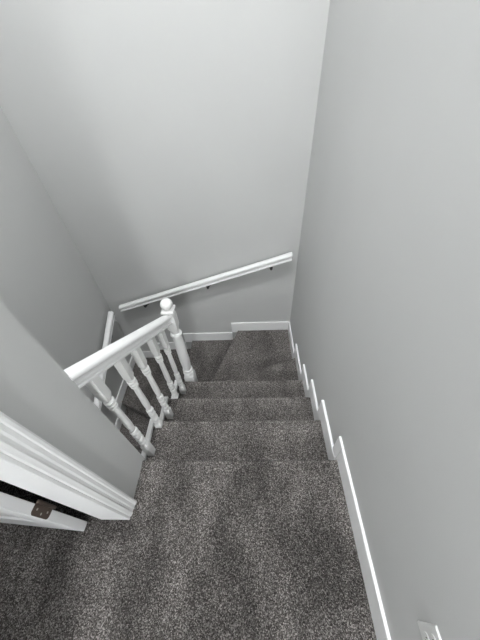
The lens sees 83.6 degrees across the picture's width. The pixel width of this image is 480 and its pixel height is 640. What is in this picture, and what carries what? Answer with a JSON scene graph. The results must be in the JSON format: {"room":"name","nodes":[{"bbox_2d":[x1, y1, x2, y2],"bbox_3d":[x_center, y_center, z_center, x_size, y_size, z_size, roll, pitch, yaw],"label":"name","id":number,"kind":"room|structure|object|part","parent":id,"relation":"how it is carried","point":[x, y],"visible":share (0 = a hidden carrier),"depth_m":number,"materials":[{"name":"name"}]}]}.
{"room":"staircase","nodes":[
{"label":"staircase","id":0,"kind":"room"},
{"bbox_2d":[0,106,131,424],"bbox_3d":[-1.622,0.941,0.448,0.100,6.208,5.200,-1,46,2],"label":"wall","id":1,"kind":"structure","parent":0,"point":[46,283],"depth_m":2.10,"materials":[{"name":"grey paint"}]},
{"bbox_2d":[94,311,114,409],"bbox_3d":[-1.433,0.770,2.686,0.101,0.838,1.605,-1,46,2],"label":"wall handrail","id":2,"kind":"object","parent":1,"relation":"attached to","point":[110,317],"visible":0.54,"depth_m":2.86,"materials":[{"name":"white wood"}]},
{"bbox_2d":[114,356,134,430],"bbox_3d":[-1.437,1.432,3.251,0.016,0.840,1.968,-1,46,2],"label":"baseboard","id":3,"kind":"structure","parent":1,"relation":"attached to","point":[123,387],"depth_m":3.27,"materials":[{"name":"white wood"}]},
{"bbox_2d":[0,302,146,498],"bbox_3d":[-0.711,0.786,-0.967,0.133,4.050,3.473,-1,46,2],"label":"wall","id":4,"kind":"structure","parent":0,"point":[36,392],"depth_m":0.85,"materials":[{"name":"grey paint"}]},
{"bbox_2d":[0,492,86,530],"bbox_3d":[-1.159,0.285,0.606,0.774,2.010,0.178,2,46,5],"label":"door","id":5,"kind":"structure","parent":4,"relation":"in","point":[13,510],"depth_m":1.05,"materials":[{"name":"white paint"}]},
{"bbox_2d":[0,411,136,519],"bbox_3d":[-0.666,0.531,0.272,0.173,2.126,0.967,-1,46,2],"label":"door frame","id":6,"kind":"structure","parent":4,"relation":"attached to","point":[28,462],"depth_m":0.84,"materials":[{"name":"white wood"}]},
{"bbox_2d":[0,0,329,350],"bbox_3d":[-0.557,-0.987,2.250,2.172,6.208,0.100,-1,46,2],"label":"wall","id":7,"kind":"structure","parent":0,"point":[170,140],"depth_m":1.86,"materials":[{"name":"grey paint"}]},
{"bbox_2d":[119,252,291,311],"bbox_3d":[-0.424,-0.373,2.736,1.833,0.672,0.101,-1,46,2],"label":"wall handrail","id":8,"kind":"object","parent":7,"relation":"attached to","point":[268,263],"visible":1,"depth_m":2.67,"materials":[{"name":"white wood"}]},
{"bbox_2d":[142,321,288,357],"bbox_3d":[-0.434,0.280,3.471,2.056,0.678,0.016,-1,46,2],"label":"baseboard","id":9,"kind":"structure","parent":7,"relation":"attached to","point":[282,325],"depth_m":3.34,"materials":[{"name":"white wood"}]},
{"bbox_2d":[0,460,376,639],"bbox_3d":[-1.028,2.045,0.327,3.105,0.038,3.464,-1,46,2],"label":"floor","id":10,"kind":"structure","parent":0,"point":[209,549],"depth_m":1.20,"materials":[{"name":"carpet"}]},
{"bbox_2d":[290,0,479,639],"bbox_3d":[0.548,0.853,0.393,0.100,6.208,5.300,-1,46,2],"label":"wall","id":11,"kind":"structure","parent":0,"point":[385,316],"depth_m":0.82,"materials":[{"name":"grey paint"}]},
{"bbox_2d":[288,322,390,639],"bbox_3d":[0.539,1.631,1.124,0.016,1.002,5.200,-1,46,2],"label":"baseboard","id":12,"kind":"structure","parent":11,"relation":"attached to","point":[336,451],"depth_m":1.25,"materials":[{"name":"white wood"}]},
{"bbox_2d":[417,620,441,639],"bbox_3d":[0.506,0.851,0.709,0.008,0.113,0.070,-1,46,2],"label":"wall outlet","id":13,"kind":"object","parent":11,"relation":"attached to","point":[428,631],"visible":1,"depth_m":0.72,"materials":[{"name":"white plastic"}]},
{"bbox_2d":[423,631,428,639],"bbox_3d":[0.505,0.865,0.723,0.003,0.027,0.034,-1,46,2],"label":"receptacle","id":14,"kind":"object","parent":13,"relation":"attached to","point":[425,633],"depth_m":0.73,"materials":[{"name":"white plastic"}]},
{"bbox_3d":[-0.391,3.109,2.664,2.072,0.100,5.200,-1,46,2],"label":"floor","id":15,"kind":"structure","parent":0,"visible":0},
{"bbox_2d":[120,330,327,460],"bbox_3d":[-0.430,1.157,2.820,2.061,2.396,2.169,-1,46,2],"label":"staircase","id":16,"kind":"structure","parent":15,"relation":"on","point":[248,401],"depth_m":2.08,"materials":[{"name":"carpet"}]},
{"bbox_2d":[64,298,197,455],"bbox_3d":[-0.524,0.391,1.762,0.094,1.524,0.902,2,46,5],"label":"balustrade","id":17,"kind":"object","parent":16,"relation":"on","point":[87,371],"visible":0.98,"depth_m":1.50,"materials":[{"name":"white paint"}]},
{"bbox_3d":[-0.558,0.108,1.416,0.068,0.629,0.824,2,46,5],"label":"handrail","id":18,"kind":"part","parent":17,"relation":"part of","materials":[{"name":"white wood"}]},
{"bbox_3d":[-0.474,0.294,2.241,0.094,0.969,0.094,-1,46,2],"label":"newel post","id":19,"kind":"part","parent":17,"relation":"part of","materials":[{"name":"white paint"}]}
]}

